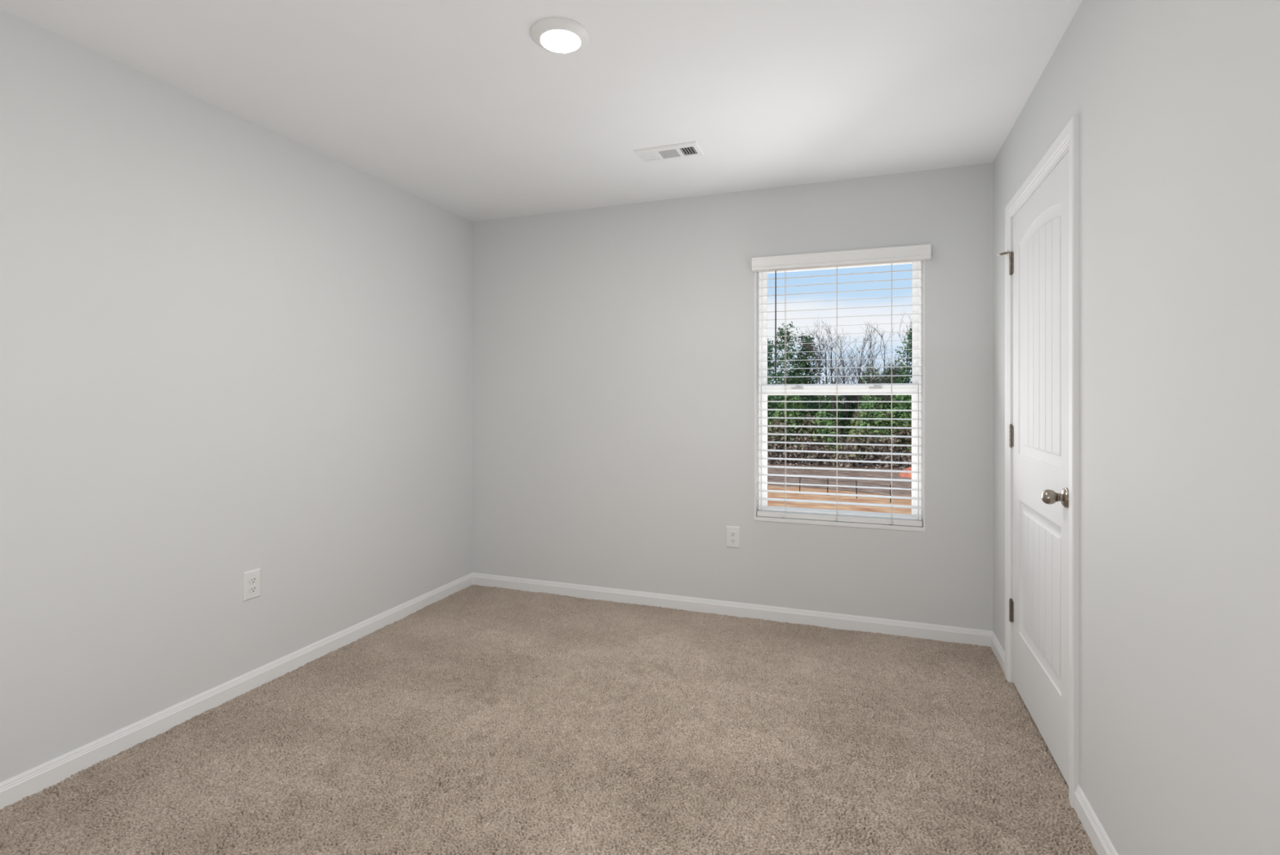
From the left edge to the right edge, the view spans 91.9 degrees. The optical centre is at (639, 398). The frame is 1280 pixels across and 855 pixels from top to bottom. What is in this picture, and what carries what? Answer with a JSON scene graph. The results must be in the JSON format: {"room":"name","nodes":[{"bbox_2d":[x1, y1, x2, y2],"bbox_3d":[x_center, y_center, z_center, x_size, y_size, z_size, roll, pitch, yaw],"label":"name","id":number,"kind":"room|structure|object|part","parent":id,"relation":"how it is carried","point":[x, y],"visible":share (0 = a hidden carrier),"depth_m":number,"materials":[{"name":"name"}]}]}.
{"room":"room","nodes":[
{"label":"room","id":0,"kind":"room"},
{"bbox_2d":[0,8,471,782],"bbox_3d":[-2.182,0.103,1.501,0.160,2.590,6.065,0,0,20],"label":"wall","id":1,"kind":"structure","parent":0,"point":[230,346],"depth_m":2.42,"materials":[{"name":"grey paint"}]},
{"bbox_2d":[0,572,472,808],"bbox_3d":[-2.100,1.217,1.471,0.013,0.087,5.745,0,0,20],"label":"baseboard","id":2,"kind":"structure","parent":1,"relation":"attached to","point":[31,781],"depth_m":2.43,"materials":[{"name":"white paint"}]},
{"bbox_2d":[243,568,260,601],"bbox_3d":[-1.671,0.802,2.669,0.009,0.122,0.080,0,0,20],"label":"wall outlet","id":3,"kind":"object","parent":1,"relation":"attached to","point":[251,579],"visible":1,"depth_m":2.66,"materials":[{"name":"white plastic"}]},
{"bbox_2d":[248,576,257,583],"bbox_3d":[-1.668,0.782,2.668,0.003,0.024,0.034,0,0,20],"label":"socket","id":4,"kind":"object","parent":3,"relation":"attached to","point":[252,580],"depth_m":2.67,"materials":[{"name":"white plastic"}]},
{"bbox_2d":[248,585,257,592],"bbox_3d":[-1.668,0.822,2.668,0.003,0.024,0.034,0,0,20],"label":"socket","id":5,"kind":"object","parent":3,"relation":"attached to","point":[252,588],"depth_m":2.67,"materials":[{"name":"white plastic"}]},
{"bbox_2d":[0,0,1082,222],"bbox_3d":[-0.648,-1.272,0.948,3.419,0.160,6.065,0,0,20],"label":"ceiling","id":6,"kind":"structure","parent":0,"point":[455,106],"depth_m":2.31,"materials":[{"name":"white paint"}]},
{"bbox_2d":[531,17,590,53],"bbox_3d":[-0.260,-1.180,2.030,0.191,0.024,0.191,0,0,20],"label":"recessed light","id":7,"kind":"object","parent":6,"relation":"in","point":[562,35],"visible":1,"depth_m":2.00,"materials":[{"name":"white paint"}]},
{"bbox_2d":[541,29,580,52],"bbox_3d":[-0.260,-1.171,2.030,0.129,0.005,0.129,0,0,-29],"label":"diffuser","id":8,"kind":"object","parent":7,"relation":"attached to","point":[552,40],"depth_m":2.02,"materials":[{"name":"white plastic"}]},
{"bbox_2d":[633,141,704,163],"bbox_3d":[0.141,-1.187,2.994,0.309,0.009,0.163,0,0,20],"label":"ceiling vent","id":9,"kind":"object","parent":6,"relation":"in","point":[686,149],"visible":1,"depth_m":2.98,"materials":[{"name":"white metal"}]},
{"bbox_2d":[0,584,1097,854],"bbox_3d":[-0.627,1.256,0.941,3.144,0.030,5.745,0,0,20],"label":"floor","id":10,"kind":"structure","parent":0,"point":[479,720],"depth_m":2.18,"materials":[{"name":"beige carpet"}]},
{"bbox_2d":[471,162,992,631],"bbox_3d":[0.352,0.103,3.726,3.099,2.590,0.160,0,0,20],"label":"wall","id":11,"kind":"structure","parent":0,"point":[613,346],"depth_m":3.67,"materials":[{"name":"grey paint"}]},
{"bbox_2d":[472,572,991,646],"bbox_3d":[0.323,1.217,3.645,3.099,0.087,0.013,0,0,20],"label":"baseboard","id":12,"kind":"structure","parent":11,"relation":"attached to","point":[947,633],"depth_m":3.53,"materials":[{"name":"white paint"}]},
{"bbox_2d":[726,525,739,547],"bbox_3d":[0.536,0.799,3.570,0.080,0.122,0.009,0,0,20],"label":"wall outlet","id":13,"kind":"object","parent":11,"relation":"attached to","point":[732,532],"visible":1,"depth_m":3.57,"materials":[{"name":"white plastic"}]},
{"bbox_2d":[729,531,735,535],"bbox_3d":[0.535,0.779,3.568,0.034,0.024,0.003,0,0,20],"label":"socket","id":14,"kind":"object","parent":13,"relation":"attached to","point":[731,533],"depth_m":3.57,"materials":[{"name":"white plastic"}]},
{"bbox_2d":[729,537,735,542],"bbox_3d":[0.535,0.819,3.568,0.034,0.024,0.003,0,0,20],"label":"socket","id":15,"kind":"object","parent":13,"relation":"attached to","point":[731,540],"depth_m":3.57,"materials":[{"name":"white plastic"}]},
{"bbox_2d":[754,260,925,531],"bbox_3d":[1.096,-0.046,3.451,0.889,1.482,0.154,0,0,20],"label":"window","id":16,"kind":"structure","parent":11,"relation":"in","point":[760,351],"depth_m":3.42,"materials":[{"name":"white paint"}]},
{"bbox_3d":[1.096,-0.049,3.451,0.815,0.009,0.011,0,0,20],"label":"lift rail","id":17,"kind":"part","parent":16,"relation":"part of","materials":[{"name":"white plastic"}]},
{"bbox_3d":[1.084,0.685,3.417,0.889,0.020,0.082,0,0,20],"label":"sill","id":18,"kind":"part","parent":16,"relation":"part of","materials":[{"name":"white paint"}]},
{"bbox_3d":[1.112,-0.404,3.497,0.835,0.723,0.028,0,0,20],"label":"sash","id":19,"kind":"part","parent":16,"relation":"part of","materials":[{"name":"white plastic"}]},
{"bbox_3d":[1.102,0.291,3.468,0.835,0.741,0.026,0,0,20],"label":"sash","id":20,"kind":"part","parent":16,"relation":"part of","materials":[{"name":"white plastic"}]},
{"bbox_2d":[751,244,931,526],"bbox_3d":[1.082,-0.061,3.389,0.919,1.467,0.118,0,0,20],"label":"window blind","id":21,"kind":"object","parent":16,"relation":"attached to","point":[912,253],"visible":1,"depth_m":3.38,"materials":[{"name":"white plastic"}]},
{"bbox_3d":[0.826,-0.041,3.513,0.002,1.393,0.058,0,0,20],"label":"ladder cord","id":22,"kind":"part","parent":21,"relation":"part of","materials":[{"name":"white fabric"}]},
{"bbox_3d":[1.088,-0.041,3.419,0.002,1.393,0.058,0,0,20],"label":"ladder cord","id":23,"kind":"part","parent":21,"relation":"part of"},
{"bbox_3d":[1.085,0.659,3.419,0.863,0.028,0.051,0,0,20],"label":"rail","id":24,"kind":"part","parent":21,"relation":"part of","materials":[{"name":"white plastic"}]},
{"bbox_3d":[1.351,-0.041,3.324,0.002,1.393,0.058,0,0,20],"label":"ladder cord","id":25,"kind":"part","parent":21,"relation":"part of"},
{"bbox_2d":[992,0,1279,854],"bbox_3d":[0.885,0.103,0.396,0.160,2.590,6.065,0,0,20],"label":"wall","id":26,"kind":"structure","parent":0,"point":[1176,103],"depth_m":1.30,"materials":[{"name":"grey paint"}]},
{"bbox_2d":[991,631,1004,674],"bbox_3d":[1.714,1.217,2.955,0.013,0.087,0.367,0,0,20],"label":"baseboard","id":27,"kind":"structure","parent":26,"relation":"attached to","point":[996,646],"depth_m":2.95,"materials":[{"name":"white paint"}]},
{"bbox_2d":[996,115,1079,808],"bbox_3d":[1.511,0.200,2.326,0.169,2.121,0.955,0,0,20],"label":"door","id":28,"kind":"structure","parent":26,"relation":"in","point":[1042,252],"depth_m":2.25,"materials":[{"name":"white paint"}]},
{"bbox_3d":[1.515,0.225,2.327,0.035,2.033,0.819,0,0,20],"label":"panel","id":29,"kind":"part","parent":28,"relation":"part of","materials":[{"name":"white paint"}]},
{"bbox_3d":[1.338,0.320,2.013,0.056,0.048,0.048,0,0,20],"label":"knob","id":30,"kind":"part","parent":28,"relation":"part of","materials":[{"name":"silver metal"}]},
{"bbox_2d":[1074,784,1118,854],"bbox_3d":[0.579,1.217,-0.197,0.013,0.087,4.422,0,0,20],"label":"baseboard","id":31,"kind":"structure","parent":26,"relation":"attached to","point":[1102,844],"depth_m":1.75,"materials":[{"name":"white paint"}]},
{"label":"outside","id":32,"kind":"structure","parent":0,"visible":0},
{"bbox_2d":[767,428,911,514],"bbox_3d":[19.656,4.348,54.568,120.000,0.300,104.000,0,0,20],"label":"ground","id":33,"kind":"structure","parent":32,"point":[770,470],"depth_m":29.09,"materials":[{"name":"soil"}]},
{"bbox_2d":[767,337,784,439],"bbox_3d":[8.594,0.015,42.591,3.230,8.571,3.037,0,0,-20],"label":"evergreen tree","id":34,"kind":"object","parent":33,"relation":"on","point":[769,363],"visible":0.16,"depth_m":42.30,"materials":[{"name":"green plant"}]},
{"bbox_2d":[767,321,816,462],"bbox_3d":[9.752,-0.380,40.709,3.571,9.357,3.187,0,0,20],"label":"evergreen tree","id":35,"kind":"object","parent":33,"relation":"on","point":[789,355],"visible":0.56,"depth_m":40.53,"materials":[{"name":"green plant"}]},
{"bbox_2d":[786,333,831,461],"bbox_3d":[10.987,-0.017,41.126,2.826,8.634,2.830,0,0,6],"label":"evergreen tree","id":36,"kind":"object","parent":33,"relation":"on","point":[806,380],"visible":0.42,"depth_m":41.00,"materials":[{"name":"green plant"}]},
{"bbox_2d":[794,324,840,462],"bbox_3d":[11.150,-0.182,38.990,3.016,8.965,3.526,0,0,20],"label":"bare tree","id":37,"kind":"object","parent":33,"relation":"on","point":[811,348],"visible":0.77,"depth_m":39.42,"materials":[{"name":"grey plant"}]},
{"bbox_2d":[793,315,849,459],"bbox_3d":[12.100,-0.602,41.385,3.818,9.820,3.539,0,0,20],"label":"bare tree","id":38,"kind":"object","parent":33,"relation":"on","point":[824,364],"visible":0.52,"depth_m":41.18,"materials":[{"name":"grey plant"}]},
{"bbox_2d":[804,320,863,462],"bbox_3d":[12.518,-0.379,39.900,4.145,9.357,3.845,0,0,20],"label":"bare tree","id":39,"kind":"object","parent":33,"relation":"on","point":[828,330],"visible":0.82,"depth_m":39.69,"materials":[{"name":"grey plant"}]},
{"bbox_2d":[767,475,908,502],"bbox_3d":[7.390,3.878,26.959,9.779,0.841,0.714,0,0,36],"label":"wire fence","id":40,"kind":"object","parent":33,"relation":"on","point":[855,482],"visible":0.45,"depth_m":26.65,"materials":[{"name":"black metal"}]},
{"bbox_2d":[767,352,911,469],"bbox_3d":[12.860,0.458,41.596,40.286,7.789,8.341,0,0,20],"label":"trees","id":41,"kind":"object","parent":33,"relation":"on","point":[841,439],"visible":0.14,"depth_m":38.88,"materials":[{"name":"green plant"}]},
{"bbox_2d":[767,377,911,452],"bbox_3d":[15.920,1.337,50.073,64.343,6.171,7.477,0,0,20],"label":"woods","id":42,"kind":"object","parent":33,"relation":"on","point":[881,378],"visible":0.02,"depth_m":48.80,"materials":[{"name":"green plant"}]},
{"bbox_2d":[823,334,862,448],"bbox_3d":[13.658,-0.033,41.248,3.334,8.685,2.447,0,0,-19],"label":"bare tree","id":43,"kind":"object","parent":33,"relation":"on","point":[845,396],"visible":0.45,"depth_m":41.03,"materials":[{"name":"grey plant"}]},
{"bbox_2d":[831,382,868,457],"bbox_3d":[14.694,1.611,43.020,3.002,5.382,2.702,0,0,20],"label":"evergreen tree","id":44,"kind":"object","parent":33,"relation":"on","point":[855,396],"visible":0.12,"depth_m":42.91,"materials":[{"name":"green plant"}]},
{"bbox_2d":[823,325,885,465],"bbox_3d":[13.553,-0.265,39.161,3.673,9.144,3.168,0,0,20],"label":"bare tree","id":45,"kind":"object","parent":33,"relation":"on","point":[860,360],"visible":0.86,"depth_m":38.86,"materials":[{"name":"grey plant"}]},
{"bbox_2d":[851,324,897,463],"bbox_3d":[14.755,-0.307,39.387,2.773,9.227,2.853,0,0,6],"label":"bare tree","id":46,"kind":"object","parent":33,"relation":"on","point":[868,382],"visible":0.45,"depth_m":39.79,"materials":[{"name":"grey plant"}]},
{"bbox_2d":[849,342,900,465],"bbox_3d":[14.986,0.349,38.671,2.723,7.915,3.114,0,0,45],"label":"bare tree","id":47,"kind":"object","parent":33,"relation":"on","point":[875,355],"visible":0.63,"depth_m":38.66,"materials":[{"name":"grey plant"}]},
{"bbox_2d":[861,321,902,465],"bbox_3d":[15.051,-0.369,39.131,2.823,9.347,3.779,0,0,20],"label":"bare tree","id":48,"kind":"object","parent":33,"relation":"on","point":[885,368],"visible":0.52,"depth_m":39.07,"materials":[{"name":"grey plant"}]},
{"bbox_2d":[875,362,911,457],"bbox_3d":[16.715,0.965,40.715,2.908,6.674,2.758,0,0,38],"label":"evergreen tree","id":49,"kind":"object","parent":33,"relation":"on","point":[897,371],"visible":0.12,"depth_m":40.60,"materials":[{"name":"green plant"}]},
{"bbox_2d":[877,311,911,462],"bbox_3d":[17.183,-0.795,40.357,3.450,10.214,4.615,0,0,20],"label":"bare tree","id":50,"kind":"object","parent":33,"relation":"on","point":[906,311],"visible":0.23,"depth_m":40.08,"materials":[{"name":"grey plant"}]},
{"bbox_2d":[888,326,911,466],"bbox_3d":[17.004,-0.091,38.458,3.200,8.784,2.802,0,0,20],"label":"evergreen tree","id":51,"kind":"object","parent":33,"relation":"on","point":[909,336],"visible":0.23,"depth_m":38.56,"materials":[{"name":"green plant"}]},
{"bbox_2d":[898,466,911,477],"bbox_3d":[15.623,3.899,33.487,3.000,0.639,2.800,0,0,20],"label":"bank","id":52,"kind":"object","parent":33,"relation":"on","point":[903,474],"visible":0.17,"depth_m":33.29,"materials":[{"name":"orange soil"}]}
]}

